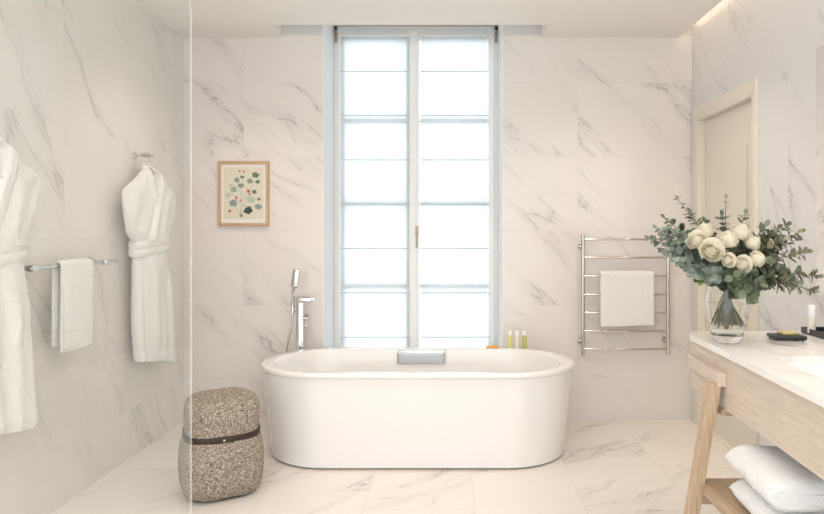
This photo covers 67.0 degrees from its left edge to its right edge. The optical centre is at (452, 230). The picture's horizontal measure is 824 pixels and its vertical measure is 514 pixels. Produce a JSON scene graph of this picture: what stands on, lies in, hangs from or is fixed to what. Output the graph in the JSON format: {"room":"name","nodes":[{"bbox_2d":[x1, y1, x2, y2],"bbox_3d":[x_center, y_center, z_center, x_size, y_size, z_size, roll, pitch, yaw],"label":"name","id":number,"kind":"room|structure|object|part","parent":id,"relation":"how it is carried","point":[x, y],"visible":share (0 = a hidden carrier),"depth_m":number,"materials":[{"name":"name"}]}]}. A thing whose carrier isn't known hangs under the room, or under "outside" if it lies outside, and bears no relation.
{"room":"bathroom","nodes":[
{"label":"bathroom","id":0,"kind":"room"},
{"bbox_2d":[0,0,183,513],"bbox_3d":[-1.910,-0.200,1.982,0.120,3.000,5.764,0,0,0],"label":"wall","id":1,"kind":"structure","parent":0,"point":[86,85],"depth_m":3.16,"materials":[{"name":"stone"}]},
{"bbox_2d":[24,257,117,271],"bbox_3d":[-1.799,0.157,2.915,0.102,0.051,0.680,0,0,0],"label":"towel bar","id":2,"kind":"object","parent":1,"relation":"attached to","point":[29,268],"visible":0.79,"depth_m":2.73,"materials":[{"name":"silver metal"}]},
{"bbox_2d":[51,258,93,352],"bbox_3d":[-1.763,0.338,2.885,0.065,0.417,0.241,0,0,0],"label":"hanging towel","id":3,"kind":"object","parent":2,"relation":"hanging from","point":[72,283],"visible":1,"depth_m":2.82,"materials":[{"name":"white fabric"}]},
{"bbox_2d":[132,152,153,158],"bbox_3d":[-1.804,-0.438,3.590,0.091,0.044,0.110,0,0,0],"label":"robe hook","id":4,"kind":"object","parent":1,"relation":"attached to","point":[135,155],"visible":1,"depth_m":3.58,"materials":[{"name":"silver metal"}]},
{"bbox_3d":[-1.822,-0.438,3.590,0.054,0.044,0.044,0,0,0],"label":"wall plate","id":5,"kind":"part","parent":4,"relation":"part of","materials":[{"name":"silver metal"}]},
{"bbox_2d":[121,164,175,362],"bbox_3d":[-1.760,0.220,3.602,0.162,1.210,0.537,0,0,0],"label":"bathrobe","id":6,"kind":"object","parent":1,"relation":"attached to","point":[148,203],"visible":1,"depth_m":3.52,"materials":[{"name":"white fabric"}]},
{"bbox_2d":[51,420,743,513],"bbox_3d":[-0.103,1.350,1.982,3.694,0.100,5.764,0,0,0],"label":"floor","id":7,"kind":"structure","parent":0,"point":[604,466],"depth_m":3.15,"materials":[{"name":"stone"}]},
{"bbox_2d":[178,387,263,502],"bbox_3d":[-1.168,1.061,3.130,0.397,0.478,0.397,0,0,-28],"label":"laundry basket","id":8,"kind":"object","parent":7,"relation":"on","point":[221,449],"visible":1,"depth_m":2.97,"materials":[{"name":"fabric"}]},
{"bbox_2d":[286,269,315,351],"bbox_3d":[-1.017,0.776,4.131,0.219,1.048,0.117,0,0,0],"label":"faucet","id":9,"kind":"object","parent":7,"relation":"on","point":[299,300],"visible":0.59,"depth_m":4.12,"materials":[{"name":"silver metal"}]},
{"bbox_3d":[-0.979,0.455,4.115,0.142,0.034,0.084,0,0,0],"label":"spout","id":10,"kind":"part","parent":9,"relation":"part of","materials":[{"name":"silver metal"}]},
{"bbox_3d":[-0.977,0.594,4.111,0.046,0.089,0.061,0,0,0],"label":"lever handle","id":11,"kind":"part","parent":9,"relation":"part of","materials":[{"name":"silver metal"}]},
{"bbox_2d":[261,347,573,468],"bbox_3d":[-0.207,1.036,3.740,1.864,0.527,0.782,0,0,0],"label":"bathtub","id":12,"kind":"object","parent":7,"relation":"on","point":[329,407],"visible":1,"depth_m":3.37,"materials":[{"name":"white ceramic"}]},
{"bbox_3d":[-0.207,0.825,4.041,0.292,0.068,0.006,0,0,0],"label":"overflow panel","id":13,"kind":"part","parent":12,"relation":"part of","materials":[{"name":"silver metal"}]},
{"bbox_2d":[486,345,498,347],"bbox_3d":[0.261,0.765,4.100,0.084,0.016,0.028,0,0,0],"label":"soap bar","id":14,"kind":"object","parent":12,"relation":"on","point":[487,346],"visible":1,"depth_m":4.09,"materials":[{"name":"orange"}]},
{"bbox_2d":[508,330,511,347],"bbox_3d":[0.377,0.716,4.098,0.029,0.115,0.029,0,0,0],"label":"toiletry bottle","id":15,"kind":"object","parent":12,"relation":"on","point":[509,331],"visible":1,"depth_m":4.09,"materials":[{"name":"yellow plastic"}]},
{"bbox_2d":[515,330,518,347],"bbox_3d":[0.423,0.716,4.095,0.029,0.115,0.029,0,0,0],"label":"toiletry bottle","id":16,"kind":"object","parent":12,"relation":"on","point":[516,331],"visible":1,"depth_m":4.08,"materials":[{"name":"beige plastic"}]},
{"bbox_2d":[522,330,526,347],"bbox_3d":[0.472,0.716,4.092,0.029,0.115,0.029,0,0,0],"label":"toiletry bottle","id":17,"kind":"object","parent":12,"relation":"on","point":[524,332],"visible":1,"depth_m":4.08,"materials":[{"name":"yellow plastic"}]},
{"bbox_2d":[684,331,823,513],"bbox_3d":[1.233,0.867,1.607,0.818,0.874,2.115,0,0,0],"label":"table","id":18,"kind":"object","parent":7,"relation":"on","point":[776,388],"visible":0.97,"depth_m":2.13,"materials":[{"name":"wood"}]},
{"bbox_3d":[0.904,0.932,2.300,0.160,0.741,0.050,0,0,0],"label":"leg","id":19,"kind":"part","parent":18,"relation":"part of","materials":[{"name":"brown wood"}]},
{"bbox_2d":[702,478,750,513],"bbox_3d":[1.228,0.947,1.580,0.625,0.037,1.500,0,0,0],"label":"shelf","id":20,"kind":"object","parent":18,"relation":"attached to","point":[717,490],"depth_m":2.19,"materials":[{"name":"brown wood"}]},
{"bbox_2d":[705,285,748,343],"bbox_3d":[1.061,0.312,2.400,0.157,0.236,0.157,0,0,0],"label":"glass vase","id":21,"kind":"object","parent":18,"relation":"on","point":[727,318],"visible":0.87,"depth_m":2.34,"materials":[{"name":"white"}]},
{"bbox_2d":[644,194,823,304],"bbox_3d":[1.106,0.114,2.360,0.678,0.522,0.322,0,0,-12],"label":"bouquet","id":22,"kind":"object","parent":21,"relation":"in","point":[744,269],"visible":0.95,"depth_m":2.32,"materials":[{"name":"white plant"}]},
{"bbox_2d":[689,331,823,407],"bbox_3d":[1.294,0.442,1.607,0.697,0.024,2.115,0,0,0],"label":"countertop","id":23,"kind":"structure","parent":18,"relation":"on","point":[767,357],"depth_m":2.14,"materials":[{"name":"stone"}]},
{"bbox_2d":[729,479,823,513],"bbox_3d":[1.205,0.877,1.961,0.537,0.099,0.344,0,0,4],"label":"bath towel","id":24,"kind":"object","parent":18,"relation":"on","point":[743,491],"visible":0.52,"depth_m":1.97,"materials":[{"name":"white fabric"}]},
{"bbox_2d":[726,444,823,511],"bbox_3d":[1.210,0.770,1.947,0.570,0.107,0.358,0,0,4],"label":"bath towel","id":25,"kind":"object","parent":24,"relation":"on","point":[787,485],"visible":0.88,"depth_m":1.86,"materials":[{"name":"white fabric"}]},
{"bbox_2d":[767,332,806,340],"bbox_3d":[1.323,0.420,2.460,0.124,0.020,0.080,0,0,8],"label":"soap dish","id":26,"kind":"object","parent":18,"relation":"on","point":[775,336],"visible":0.98,"depth_m":2.43,"materials":[{"name":"black paint"}]},
{"bbox_2d":[777,331,797,334],"bbox_3d":[1.331,0.405,2.468,0.060,0.010,0.044,0,0,0],"label":"soap","id":27,"kind":"object","parent":26,"relation":"on","point":[779,332],"visible":1,"depth_m":2.45,"materials":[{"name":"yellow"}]},
{"bbox_2d":[786,363,823,378],"bbox_3d":[1.300,0.511,1.820,0.440,0.118,0.620,0,0,0],"label":"basin","id":28,"kind":"object","parent":18,"relation":"in","point":[817,369],"depth_m":2.13,"materials":[{"name":"white ceramic"}]},
{"bbox_2d":[801,327,823,338],"bbox_3d":[1.555,0.417,2.420,0.170,0.026,0.400,0,0,0],"label":"tray","id":29,"kind":"object","parent":18,"relation":"on","point":[819,332],"visible":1,"depth_m":2.55,"materials":[{"name":"black paint"}]},
{"bbox_2d":[807,305,815,332],"bbox_3d":[1.483,0.364,2.565,0.030,0.116,0.030,0,0,0],"label":"lotion bottle","id":30,"kind":"object","parent":29,"relation":"on","point":[811,309],"visible":0.89,"depth_m":2.55,"materials":[{"name":"white plastic"}]},
{"bbox_2d":[132,0,721,37],"bbox_3d":[-0.103,-1.565,1.982,3.494,0.470,5.764,0,0,0],"label":"ceiling","id":31,"kind":"structure","parent":0,"point":[188,18],"depth_m":3.83,"materials":[{"name":"paint"}]},
{"bbox_2d":[184,35,691,419],"bbox_3d":[-0.103,-0.022,4.564,3.494,2.645,0.600,0,0,0],"label":"wall","id":32,"kind":"structure","parent":0,"point":[597,132],"depth_m":4.26,"materials":[{"name":"stone"}]},
{"bbox_2d":[218,161,268,225],"bbox_3d":[-1.436,-0.256,4.250,0.347,0.444,0.023,0,0,0],"label":"framed picture","id":33,"kind":"object","parent":32,"relation":"attached to","point":[243,186],"visible":1,"depth_m":4.25,"materials":[{"name":"beige paper"}]},
{"bbox_2d":[224,167,262,218],"bbox_3d":[-1.436,-0.258,4.249,0.271,0.356,0.002,0,0,0],"label":"print","id":34,"kind":"object","parent":33,"relation":"attached to","point":[243,186],"depth_m":4.25,"materials":[{"name":"paper"}]},
{"bbox_2d":[323,25,502,347],"bbox_3d":[-0.276,-0.195,4.564,1.239,2.670,0.599,0,0,0],"label":"window frame","id":35,"kind":"structure","parent":32,"relation":"attached to","point":[328,30],"depth_m":4.39,"materials":[{"name":"white paint"}]},
{"bbox_2d":[334,26,497,346],"bbox_3d":[-0.276,-0.198,4.637,1.227,2.664,0.165,0,0,0],"label":"window","id":36,"kind":"structure","parent":32,"relation":"in","point":[414,31],"depth_m":4.62,"materials":[{"name":"paint"}]},
{"bbox_2d":[340,34,410,346],"bbox_3d":[-0.576,-0.237,4.597,0.524,2.441,0.020,0,0,0],"label":"blind","id":37,"kind":"object","parent":36,"relation":"attached to","point":[375,71],"visible":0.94,"depth_m":4.60,"materials":[{"name":"fabric"}]},
{"bbox_3d":[-0.267,0.045,4.579,0.022,0.160,0.049,0,0,0],"label":"handle","id":38,"kind":"part","parent":36,"relation":"part of","materials":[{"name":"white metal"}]},
{"bbox_2d":[419,34,488,346],"bbox_3d":[0.009,-0.237,4.597,0.517,2.441,0.020,0,0,0],"label":"blind","id":39,"kind":"object","parent":36,"relation":"attached to","point":[453,71],"visible":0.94,"depth_m":4.60,"materials":[{"name":"fabric"}]},
{"bbox_2d":[578,234,669,354],"bbox_3d":[1.163,0.430,4.197,0.609,0.812,0.134,0,0,0],"label":"towel radiator","id":40,"kind":"object","parent":32,"relation":"attached to","point":[581,246],"visible":0.94,"depth_m":4.17,"materials":[{"name":"metal"}]},
{"bbox_2d":[599,270,653,326],"bbox_3d":[1.164,0.451,4.157,0.356,0.373,0.054,0,0,0],"label":"hand towel","id":41,"kind":"object","parent":40,"relation":"hanging from","point":[626,298],"visible":1,"depth_m":4.13,"materials":[{"name":"white fabric"}]},
{"bbox_2d":[281,25,691,34],"bbox_3d":[-0.103,-1.522,4.566,3.494,0.355,0.597,0,0,0],"label":"ceiling trim","id":42,"kind":"structure","parent":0,"point":[285,29],"depth_m":4.27,"materials":[{"name":"grey paint"}]},
{"bbox_2d":[692,0,823,445],"bbox_3d":[1.719,-0.200,1.982,0.150,3.000,5.764,0,0,0],"label":"wall","id":43,"kind":"structure","parent":0,"point":[737,42],"depth_m":3.12,"materials":[{"name":"stone"}]},
{"bbox_2d":[692,77,758,449],"bbox_3d":[1.693,0.237,3.780,0.142,2.125,0.900,0,0,0],"label":"door","id":44,"kind":"structure","parent":43,"relation":"in","point":[725,129],"depth_m":3.79,"materials":[{"name":"paint"}]},
{"bbox_2d":[816,44,823,294],"bbox_3d":[1.626,-0.265,1.724,0.034,1.090,2.048,0,0,0],"label":"wall mirror","id":45,"kind":"object","parent":43,"relation":"attached to","point":[820,50],"visible":1,"depth_m":2.71,"materials":[{"name":"white mirror"}]},
{"bbox_3d":[-1.786,-0.337,2.345,0.063,0.250,0.389,0,0,0],"label":"hanger","id":46,"kind":"object","parent":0,"visible":0},
{"bbox_2d":[0,137,41,434],"bbox_3d":[-1.761,0.211,2.347,0.170,1.194,0.540,0,0,0],"label":"bathrobe","id":47,"kind":"object","parent":46,"relation":"hanging from","point":[20,186],"visible":1,"depth_m":2.40,"materials":[{"name":"white fabric"}]}
]}

